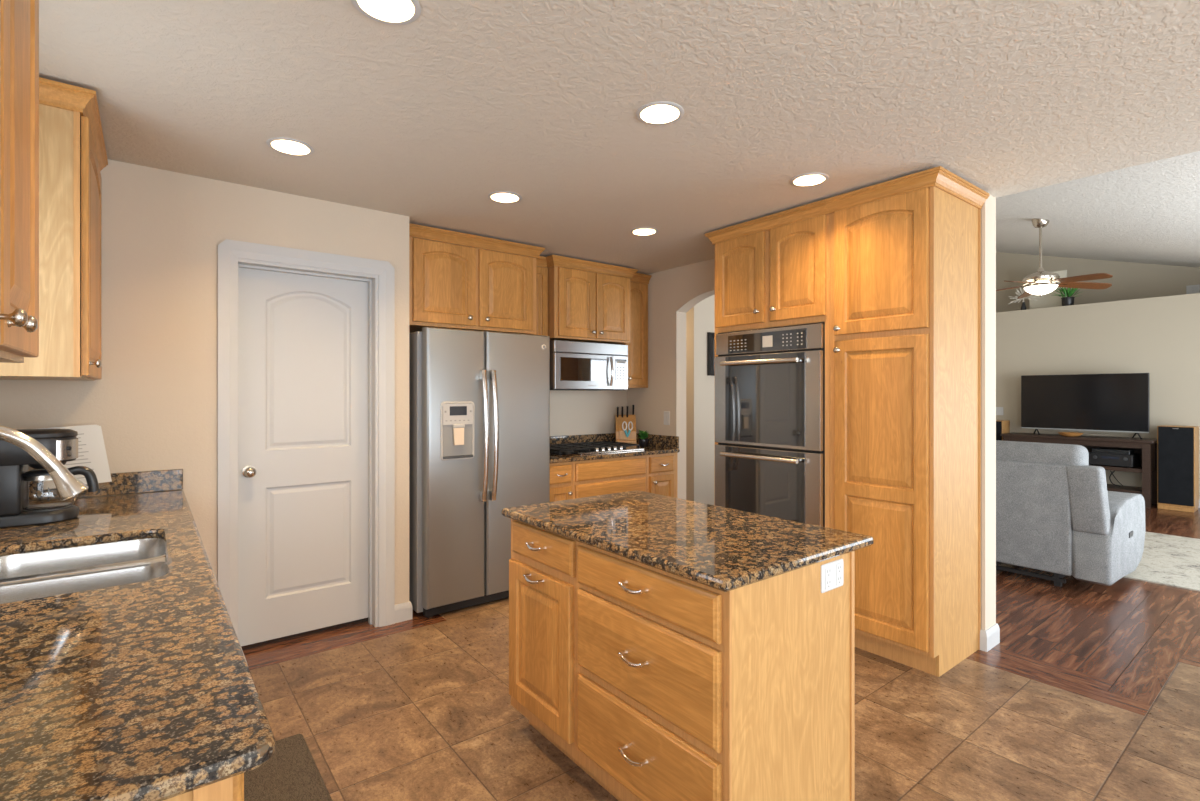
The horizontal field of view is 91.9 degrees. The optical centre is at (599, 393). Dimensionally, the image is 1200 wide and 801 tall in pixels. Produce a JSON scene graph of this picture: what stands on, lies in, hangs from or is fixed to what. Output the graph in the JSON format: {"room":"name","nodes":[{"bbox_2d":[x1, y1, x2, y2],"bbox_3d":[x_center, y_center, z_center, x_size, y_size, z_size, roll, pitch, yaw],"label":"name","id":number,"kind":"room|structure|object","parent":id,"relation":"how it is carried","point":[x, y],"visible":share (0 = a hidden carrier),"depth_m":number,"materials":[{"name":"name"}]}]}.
{"room":"kitchen","nodes":[
{"label":"kitchen","id":0,"kind":"room"},
{"bbox_2d":[0,159,408,604],"bbox_3d":[-1.924,0.144,2.998,1.850,2.440,0.125,0,0,-38],"label":"wall","id":1,"kind":"structure","parent":0,"point":[154,403],"depth_m":2.83,"materials":[{"name":"beige paint"}]},
{"bbox_2d":[77,469,182,497],"bbox_3d":[-2.278,0.414,2.627,0.631,0.100,0.021,0,0,-38],"label":"backsplash","id":2,"kind":"structure","parent":1,"relation":"attached to","point":[172,479],"depth_m":2.71,"materials":[{"name":"stone"}]},
{"bbox_2d":[239,267,367,645],"bbox_3d":[-1.633,0.330,3.244,0.680,2.008,0.105,0,0,-38],"label":"door","id":3,"kind":"structure","parent":1,"relation":"in","point":[303,339],"depth_m":3.24,"materials":[{"name":"grey paint"}]},
{"bbox_2d":[218,239,394,638],"bbox_3d":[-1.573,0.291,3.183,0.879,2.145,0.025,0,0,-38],"label":"trim","id":4,"kind":"structure","parent":1,"relation":"attached to","point":[229,251],"depth_m":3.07,"materials":[{"name":"grey paint"}]},
{"bbox_2d":[395,601,411,622],"bbox_3d":[-1.188,1.312,3.493,0.108,0.105,0.029,0,0,-38],"label":"baseboard","id":5,"kind":"structure","parent":1,"relation":"attached to","point":[403,611],"depth_m":3.48,"materials":[{"name":"grey paint"}]},
{"bbox_2d":[550,390,626,435],"bbox_3d":[-0.708,0.144,4.773,2.350,2.440,0.120,0,0,-38],"label":"wall","id":6,"kind":"structure","parent":0,"point":[572,412],"depth_m":5.14,"materials":[{"name":"beige paint"}]},
{"bbox_2d":[409,223,544,334],"bbox_3d":[-0.974,-0.748,4.119,1.016,0.624,0.580,0,0,-38],"label":"upper cabinet","id":7,"kind":"object","parent":6,"relation":"attached to","point":[458,280],"visible":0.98,"depth_m":3.88,"materials":[{"name":"brown wood"}]},
{"bbox_2d":[533,256,547,335],"bbox_3d":[-0.565,-0.558,4.588,0.188,1.004,0.344,0,0,-38],"label":"upper cabinet","id":8,"kind":"object","parent":6,"relation":"attached to","point":[541,263],"visible":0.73,"depth_m":4.50,"materials":[{"name":"brown wood"}]},
{"bbox_2d":[550,433,615,443],"bbox_3d":[-0.265,0.411,5.027,1.331,0.104,0.020,0,0,-38],"label":"backsplash","id":9,"kind":"structure","parent":6,"relation":"attached to","point":[606,436],"depth_m":5.10,"materials":[{"name":"stone"}]},
{"bbox_2d":[546,255,637,343],"bbox_3d":[-0.151,-0.748,4.846,0.868,0.624,0.446,0,0,-38],"label":"upper cabinet","id":10,"kind":"object","parent":6,"relation":"attached to","point":[589,301],"visible":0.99,"depth_m":4.65,"materials":[{"name":"brown wood"}]},
{"bbox_2d":[550,340,627,389],"bbox_3d":[-0.160,-0.225,4.841,0.748,0.386,0.438,0,0,-38],"label":"microwave","id":11,"kind":"object","parent":10,"relation":"attached to","point":[574,365],"visible":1,"depth_m":4.67,"materials":[{"name":"grey metal"}]},
{"bbox_2d":[622,273,651,387],"bbox_3d":[0.243,-0.558,5.220,0.296,1.004,0.340,0,0,-38],"label":"upper cabinet","id":12,"kind":"object","parent":6,"relation":"attached to","point":[638,345],"visible":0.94,"depth_m":5.12,"materials":[{"name":"brown wood"}]},
{"bbox_2d":[39,0,1199,274],"bbox_3d":[1.157,-1.186,0.997,4.290,0.220,8.350,0,0,-38],"label":"ceiling","id":13,"kind":"structure","parent":0,"point":[452,107],"depth_m":2.10,"materials":[{"name":"beige paint"}]},
{"bbox_2d":[266,137,313,155],"bbox_3d":[-1.345,-1.117,2.521,0.184,0.093,0.184,0,0,-38],"label":"recessed light","id":14,"kind":"object","parent":13,"relation":"in","point":[289,146],"visible":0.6,"depth_m":2.56,"materials":[{"name":"white glass"}]},
{"bbox_2d":[351,0,420,24],"bbox_3d":[-0.589,-1.117,1.596,0.184,0.093,0.184,0,0,-38],"label":"recessed light","id":15,"kind":"object","parent":13,"relation":"in","point":[390,12],"visible":1,"depth_m":1.65,"materials":[{"name":"white glass"}]},
{"bbox_2d":[488,191,521,202],"bbox_3d":[-0.519,-1.117,3.168,0.184,0.093,0.184,0,0,-38],"label":"recessed light","id":16,"kind":"object","parent":13,"relation":"in","point":[499,196],"visible":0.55,"depth_m":3.22,"materials":[{"name":"white glass"}]},
{"bbox_2d":[630,227,657,235],"bbox_3d":[0.292,-1.117,3.835,0.184,0.093,0.184,0,0,-38],"label":"recessed light","id":17,"kind":"object","parent":13,"relation":"in","point":[643,231],"visible":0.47,"depth_m":3.89,"materials":[{"name":"white glass"}]},
{"bbox_2d":[636,101,683,124],"bbox_3d":[0.229,-1.117,2.222,0.184,0.093,0.184,0,0,-38],"label":"recessed light","id":18,"kind":"object","parent":13,"relation":"in","point":[659,112],"visible":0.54,"depth_m":2.27,"materials":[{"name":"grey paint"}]},
{"bbox_2d":[790,173,828,186],"bbox_3d":[1.049,-1.117,2.909,0.184,0.093,0.184,0,0,-38],"label":"recessed light","id":19,"kind":"object","parent":13,"relation":"in","point":[808,179],"visible":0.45,"depth_m":2.96,"materials":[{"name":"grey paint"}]},
{"bbox_2d":[686,295,714,504],"bbox_3d":[3.119,-0.736,8.687,6.400,4.200,1.330,0,0,-38],"label":"wall","id":20,"kind":"structure","parent":0,"point":[700,319],"depth_m":6.28,"materials":[{"name":"beige paint"}]},
{"bbox_2d":[707,332,714,375],"bbox_3d":[1.377,-0.436,6.456,0.490,0.470,0.047,0,0,-38],"label":"picture frame","id":21,"kind":"object","parent":20,"relation":"attached to","point":[710,335],"visible":0.37,"depth_m":6.31,"materials":[{"name":"black plastic"}]},
{"bbox_2d":[713,339,714,369],"bbox_3d":[1.369,-0.436,6.467,0.358,0.338,0.006,0,0,-38],"label":"print","id":22,"kind":"object","parent":21,"relation":"attached to","point":[713,339],"depth_m":6.37,"materials":[{"name":"grey"}]},
{"bbox_2d":[241,590,1199,704],"bbox_3d":[3.070,1.394,4.085,12.051,0.060,2.446,0,0,-20],"label":"wood floor","id":23,"kind":"structure","parent":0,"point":[1146,675],"depth_m":3.16,"materials":[{"name":"brown wood"}]},
{"bbox_2d":[250,504,1199,800],"bbox_3d":[3.602,1.394,3.821,11.620,0.060,9.600,0,0,-38],"label":"floor","id":24,"kind":"structure","parent":0,"point":[425,713],"depth_m":2.45,"materials":[{"name":"tile"}]},
{"bbox_2d":[164,773,243,800],"bbox_3d":[-1.491,0.930,1.594,0.602,0.868,2.572,0,0,-38],"label":"base cabinet","id":25,"kind":"object","parent":24,"relation":"on","point":[232,788],"visible":0.04,"depth_m":0.74,"materials":[{"name":"brown wood"}]},
{"bbox_2d":[0,469,274,800],"bbox_3d":[-1.481,0.429,1.608,0.635,0.130,2.609,0,0,-38],"label":"countertop","id":26,"kind":"structure","parent":25,"relation":"on","point":[145,690],"depth_m":0.96,"materials":[{"name":"stone"}]},
{"bbox_2d":[0,429,78,528],"bbox_3d":[-2.072,0.297,2.106,0.270,0.334,0.202,0,0,-38],"label":"coffee maker","id":27,"kind":"object","parent":26,"relation":"on","point":[15,461],"visible":0.76,"depth_m":2.04,"materials":[{"name":"black plastic"}]},
{"bbox_2d":[22,466,98,509],"bbox_3d":[-2.012,0.343,2.135,0.210,0.147,0.166,0,0,3],"label":"coffee carafe","id":28,"kind":"object","parent":27,"relation":"on","point":[39,491],"visible":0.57,"depth_m":2.08,"materials":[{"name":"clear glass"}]},
{"bbox_2d":[0,425,88,500],"bbox_3d":[-1.547,0.270,1.500,0.334,0.387,0.137,0,0,-38],"label":"kitchen faucet","id":29,"kind":"object","parent":26,"relation":"on","point":[67,485],"visible":1,"depth_m":1.57,"materials":[{"name":"silver metal"}]},
{"bbox_2d":[39,424,111,484],"bbox_3d":[-2.297,0.299,2.525,0.264,0.328,0.044,0,0,-38],"label":"booklet","id":30,"kind":"object","parent":26,"relation":"on","point":[92,454],"visible":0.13,"depth_m":2.57,"materials":[{"name":"white paper"}]},
{"bbox_2d":[0,538,167,603],"bbox_3d":[-1.476,0.597,1.607,0.473,0.205,0.716,0,0,-38],"label":"sink","id":31,"kind":"object","parent":26,"relation":"in","point":[46,573],"visible":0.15,"depth_m":1.71,"materials":[{"name":"silver metal"}]},
{"bbox_2d":[244,734,331,800],"bbox_3d":[-1.007,1.356,1.822,0.321,0.016,1.013,0,0,-38],"label":"kitchen mat","id":32,"kind":"object","parent":24,"relation":"on","point":[291,773],"visible":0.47,"depth_m":2.04,"materials":[{"name":"fabric"}]},
{"bbox_2d":[409,327,549,617],"bbox_3d":[-0.901,0.480,3.999,0.915,1.768,0.823,0,0,-38],"label":"refrigerator","id":33,"kind":"object","parent":24,"relation":"on","point":[479,401],"visible":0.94,"depth_m":3.64,"materials":[{"name":"grey metal"}]},
{"bbox_2d":[550,462,572,501],"bbox_3d":[-0.481,0.930,4.420,0.235,0.868,0.712,0,0,-38],"label":"base cabinet","id":34,"kind":"object","parent":24,"relation":"on","point":[560,473],"visible":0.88,"depth_m":4.17,"materials":[{"name":"brown wood"}]},
{"bbox_2d":[572,455,645,498],"bbox_3d":[-0.108,0.930,4.732,0.733,0.868,0.678,0,0,-38],"label":"base cabinet","id":35,"kind":"object","parent":24,"relation":"on","point":[622,474],"visible":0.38,"depth_m":4.44,"materials":[{"name":"brown wood"}]},
{"bbox_2d":[550,433,679,463],"bbox_3d":[-0.062,0.426,4.765,1.331,0.135,0.683,0,0,-38],"label":"countertop","id":36,"kind":"structure","parent":35,"relation":"on","point":[658,444],"depth_m":4.93,"materials":[{"name":"stone"}]},
{"bbox_2d":[550,441,643,455],"bbox_3d":[-0.113,0.442,4.759,0.832,0.044,0.503,0,0,-38],"label":"gas cooktop","id":37,"kind":"object","parent":36,"relation":"in","point":[567,449],"visible":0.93,"depth_m":4.66,"materials":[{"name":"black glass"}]},
{"bbox_2d":[616,415,635,443],"bbox_3d":[0.232,0.326,5.220,0.180,0.274,0.197,0,0,0],"label":"knife block","id":38,"kind":"object","parent":36,"relation":"on","point":[620,434],"visible":0.74,"depth_m":5.15,"materials":[{"name":"brown wood"}]},
{"bbox_2d":[622,421,632,436],"bbox_3d":[0.242,0.311,5.113,0.097,0.140,0.024,0,0,0],"label":"scissors","id":39,"kind":"object","parent":38,"relation":"in","point":[625,430],"visible":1,"depth_m":5.11,"materials":[{"name":"white plastic"}]},
{"bbox_2d":[638,430,648,446],"bbox_3d":[0.387,0.390,5.152,0.100,0.146,0.102,0,0,-17],"label":"potted plant","id":40,"kind":"object","parent":36,"relation":"on","point":[643,441],"visible":0.99,"depth_m":5.12,"materials":[{"name":"green plant"}]},
{"bbox_2d":[646,453,676,497],"bbox_3d":[0.333,0.930,5.054,0.354,0.868,0.712,0,0,-38],"label":"base cabinet","id":41,"kind":"object","parent":24,"relation":"on","point":[661,469],"visible":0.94,"depth_m":4.79,"materials":[{"name":"brown wood"}]},
{"bbox_2d":[509,519,854,800],"bbox_3d":[0.200,0.930,2.084,0.663,0.868,1.129,0,0,-38],"label":"kitchen island","id":42,"kind":"object","parent":24,"relation":"on","point":[659,685],"visible":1,"depth_m":1.71,"materials":[{"name":"brown wood"}]},
{"bbox_2d":[502,490,872,591],"bbox_3d":[0.246,0.479,2.126,0.742,0.031,1.166,0,0,-38],"label":"island countertop","id":43,"kind":"structure","parent":42,"relation":"on","point":[724,549],"depth_m":1.90,"materials":[{"name":"stone"}]},
{"bbox_2d":[821,559,843,592],"bbox_3d":[0.710,0.554,1.768,0.122,0.084,0.008,0,0,-38],"label":"wall outlet","id":44,"kind":"object","parent":42,"relation":"attached to","point":[832,573],"visible":1,"depth_m":1.76,"materials":[{"name":"white plastic"}]},
{"bbox_2d":[825,566,831,589],"bbox_3d":[0.688,0.554,1.747,0.034,0.066,0.002,0,0,-38],"label":"receptacle","id":45,"kind":"object","parent":44,"relation":"attached to","point":[828,569],"depth_m":1.75,"materials":[{"name":"white plastic"}]},
{"bbox_2d":[836,563,842,585],"bbox_3d":[0.736,0.554,1.784,0.034,0.066,0.002,0,0,-38],"label":"receptacle","id":46,"kind":"object","parent":44,"relation":"attached to","point":[839,566],"depth_m":1.78,"materials":[{"name":"white plastic"}]},
{"bbox_2d":[705,199,829,527],"bbox_3d":[1.209,0.152,3.691,0.652,2.424,0.866,0,0,-38],"label":"tall cabinet","id":47,"kind":"object","parent":24,"relation":"on","point":[773,270],"visible":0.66,"depth_m":3.41,"materials":[{"name":"brown wood"}]},
{"bbox_2d":[715,322,824,526],"bbox_3d":[1.185,0.254,3.644,0.652,1.304,0.760,0,0,-38],"label":"double oven","id":48,"kind":"object","parent":47,"relation":"in","point":[770,382],"visible":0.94,"depth_m":3.42,"materials":[{"name":"silver metal"}]},
{"bbox_2d":[825,166,989,676],"bbox_3d":[1.655,0.152,3.120,0.650,2.424,0.580,0,0,-38],"label":"pantry cabinet","id":49,"kind":"object","parent":24,"relation":"on","point":[905,251],"visible":0.98,"depth_m":2.92,"materials":[{"name":"brown wood"}]},
{"bbox_2d":[996,420,1009,440],"bbox_3d":[5.683,0.872,8.382,0.310,0.985,0.317,0,0,-38],"label":"floor speaker","id":50,"kind":"object","parent":24,"relation":"on","point":[1002,426],"visible":0.09,"depth_m":8.21,"materials":[{"name":"brown wood"}]},
{"bbox_2d":[996,421,1001,440],"bbox_3d":[5.570,0.840,8.294,0.016,0.908,0.297,0,0,-38],"label":"grille","id":51,"kind":"object","parent":50,"relation":"attached to","point":[998,423],"depth_m":8.20,"materials":[{"name":"fabric"}]},
{"bbox_2d":[996,440,1145,586],"bbox_3d":[3.124,0.861,5.036,1.160,1.004,2.216,0,0,-38],"label":"recliner sofa","id":52,"kind":"object","parent":24,"relation":"on","point":[1056,513],"visible":0.41,"depth_m":4.09,"materials":[{"name":"grey fabric"}]},
{"bbox_2d":[1000,432,1156,508],"bbox_3d":[6.270,0.959,7.637,0.520,0.810,1.560,0,0,-38],"label":"media console","id":53,"kind":"object","parent":24,"relation":"on","point":[1146,448],"visible":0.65,"depth_m":7.20,"materials":[{"name":"brown wood"}]},
{"bbox_2d":[1058,432,1083,436],"bbox_3d":[6.123,0.528,7.549,0.270,0.050,0.270,0,0,-38],"label":"wooden bowl","id":54,"kind":"object","parent":53,"relation":"on","point":[1066,434],"visible":1,"depth_m":7.48,"materials":[{"name":"brown wood"}]},
{"bbox_2d":[1021,373,1149,438],"bbox_3d":[6.299,0.147,7.594,0.212,0.810,1.312,0,0,-38],"label":"television","id":55,"kind":"object","parent":53,"relation":"on","point":[1119,402],"visible":1,"depth_m":7.52,"materials":[{"name":"black plastic"}]},
{"bbox_2d":[1088,452,1138,467],"bbox_3d":[6.491,0.826,7.343,0.373,0.155,0.435,0,0,-38],"label":"receiver","id":56,"kind":"object","parent":53,"relation":"on","point":[1132,460],"visible":0.78,"depth_m":7.21,"materials":[{"name":"black plastic"}]},
{"bbox_2d":[1092,447,1133,454],"bbox_3d":[6.496,0.722,7.344,0.284,0.052,0.360,0,0,-38],"label":"cable box","id":57,"kind":"object","parent":56,"relation":"on","point":[1098,449],"visible":1,"depth_m":7.27,"materials":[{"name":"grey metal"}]},
{"bbox_2d":[1089,464,1141,472],"bbox_3d":[6.278,0.926,7.643,0.460,0.045,1.359,0,0,-38],"label":"shelf","id":58,"kind":"object","parent":53,"relation":"attached to","point":[1138,469],"depth_m":7.13,"materials":[{"name":"brown wood"}]},
{"bbox_2d":[1109,470,1122,485],"bbox_3d":[6.604,0.992,7.445,0.105,0.360,0.232,0,0,15],"label":"power cable","id":59,"kind":"object","parent":53,"relation":"on","point":[1110,470],"visible":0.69,"depth_m":7.45,"materials":[{"name":"black plastic"}]},
{"bbox_2d":[1107,484,1141,493],"bbox_3d":[6.278,1.189,7.643,0.460,0.030,1.359,0,0,-38],"label":"shelf","id":60,"kind":"object","parent":53,"relation":"attached to","point":[1110,487],"depth_m":7.21,"materials":[{"name":"brown wood"}]},
{"bbox_2d":[1124,532,1199,591],"bbox_3d":[4.801,1.358,4.788,2.020,0.010,3.550,0,0,-38],"label":"area rug","id":61,"kind":"object","parent":24,"relation":"on","point":[1168,560],"visible":0.15,"depth_m":4.66,"materials":[{"name":"white carpet"}]},
{"bbox_2d":[1157,425,1198,512],"bbox_3d":[6.854,0.872,6.880,0.310,0.985,0.317,0,0,-38],"label":"floor speaker","id":62,"kind":"object","parent":24,"relation":"on","point":[1177,446],"visible":1,"depth_m":6.78,"materials":[{"name":"black fabric"}]},
{"bbox_2d":[627,195,995,627],"bbox_3d":[0.765,-0.786,4.891,0.120,4.300,4.425,0,0,-38],"label":"wall","id":63,"kind":"structure","parent":0,"point":[672,293],"depth_m":4.96,"materials":[{"name":"beige paint"}]},
{"bbox_2d":[636,433,678,448],"bbox_3d":[0.460,0.411,5.162,0.020,0.104,0.657,0,0,-38],"label":"backsplash","id":64,"kind":"structure","parent":63,"relation":"attached to","point":[665,441],"depth_m":5.04,"materials":[{"name":"stone"}]},
{"bbox_2d":[664,411,669,424],"bbox_3d":[0.576,0.209,5.028,0.010,0.120,0.073,0,0,-38],"label":"light switch","id":65,"kind":"object","parent":63,"relation":"attached to","point":[666,413],"visible":1,"depth_m":5.02,"materials":[{"name":"white plastic"}]},
{"bbox_2d":[980,623,999,651],"bbox_3d":[1.670,1.312,3.699,0.186,0.105,1.459,0,0,-38],"label":"baseboard","id":66,"kind":"structure","parent":63,"relation":"attached to","point":[989,638],"depth_m":3.10,"materials":[{"name":"grey paint"}]},
{"bbox_2d":[981,199,987,630],"bbox_3d":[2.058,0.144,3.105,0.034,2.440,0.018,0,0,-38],"label":"wall","id":67,"kind":"structure","parent":0,"point":[984,211],"depth_m":3.10,"materials":[{"name":"beige paint"}]},
{"bbox_2d":[967,647,1199,715],"bbox_3d":[3.835,1.394,1.277,0.960,0.060,5.300,0,0,-38],"label":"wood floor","id":68,"kind":"structure","parent":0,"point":[1083,684],"depth_m":2.81,"materials":[{"name":"brown wood"}]},
{"bbox_2d":[996,293,1199,498],"bbox_3d":[7.122,0.076,7.496,0.550,2.576,5.470,0,0,-38],"label":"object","id":69,"kind":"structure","parent":0,"point":[1159,337],"depth_m":7.58,"materials":[{"name":"beige paint"}]},
{"bbox_2d":[996,407,1002,414],"bbox_3d":[5.916,0.252,8.587,0.010,0.105,0.077,0,0,-38],"label":"light switch","id":70,"kind":"object","parent":69,"relation":"attached to","point":[999,410],"visible":0.38,"depth_m":8.58,"materials":[{"name":"white plastic"}]},
{"bbox_2d":[1008,287,1038,309],"bbox_3d":[6.133,-1.386,8.409,0.172,0.348,0.351,0,0,-25],"label":"dried flowers","id":71,"kind":"object","parent":69,"relation":"on","point":[1023,307],"visible":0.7,"depth_m":8.41,"materials":[{"name":"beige plant"}]},
{"bbox_2d":[1029,270,1066,308],"bbox_3d":[6.520,-1.490,8.441,0.038,0.554,0.440,0,0,-38],"label":"print","id":72,"kind":"object","parent":69,"relation":"on","point":[1047,300],"visible":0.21,"depth_m":8.41,"materials":[{"name":"beige paper"}]},
{"bbox_2d":[1051,287,1082,305],"bbox_3d":[6.484,-1.377,8.046,0.326,0.330,0.299,0,0,11],"label":"potted plant","id":73,"kind":"object","parent":69,"relation":"on","point":[1067,300],"visible":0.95,"depth_m":8.01,"materials":[{"name":"green plant"}]},
{"bbox_2d":[996,151,1199,267],"bbox_3d":[4.342,-2.003,6.141,7.600,2.101,7.050,0,0,-38],"label":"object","id":74,"kind":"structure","parent":0,"point":[1147,213],"depth_m":5.74,"materials":[{"name":"white paint"}]},
{"bbox_2d":[996,218,1112,298],"bbox_3d":[4.778,-1.504,6.338,1.328,0.882,1.343,0,0,-38],"label":"ceiling fan","id":75,"kind":"object","parent":74,"relation":"hanging from","point":[1040,282],"visible":0.95,"depth_m":6.27,"materials":[{"name":"brown wood"}]},
{"bbox_2d":[996,252,1199,311],"bbox_3d":[7.724,-0.686,7.902,0.100,4.100,5.570,0,0,-38],"label":"wall","id":76,"kind":"structure","parent":0,"point":[1129,281],"depth_m":8.42,"materials":[{"name":"beige paint"}]},
{"bbox_2d":[1186,284,1199,293],"bbox_3d":[7.838,-1.381,7.668,0.008,0.120,0.124,0,0,-38],"label":"wall outlet","id":77,"kind":"object","parent":76,"relation":"attached to","point":[1190,289],"visible":0.88,"depth_m":7.67,"materials":[{"name":"white plastic"}]},
{"bbox_3d":[-0.288,0.144,-0.541,0.120,2.440,7.700,0,0,-38],"label":"wall","id":78,"kind":"structure","parent":0,"visible":0},
{"bbox_2d":[0,0,38,362],"bbox_3d":[-0.939,-0.560,0.689,0.360,1.000,1.001,0,0,-38],"label":"upper cabinet","id":79,"kind":"object","parent":78,"relation":"attached to","point":[19,19],"visible":1,"depth_m":0.97,"materials":[{"name":"brown wood"}]},
{"bbox_2d":[0,77,107,380],"bbox_3d":[-2.143,-0.560,2.237,0.364,1.000,0.796,0,0,-38],"label":"upper cabinet","id":80,"kind":"object","parent":78,"relation":"attached to","point":[72,149],"visible":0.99,"depth_m":2.02,"materials":[{"name":"brown wood"}]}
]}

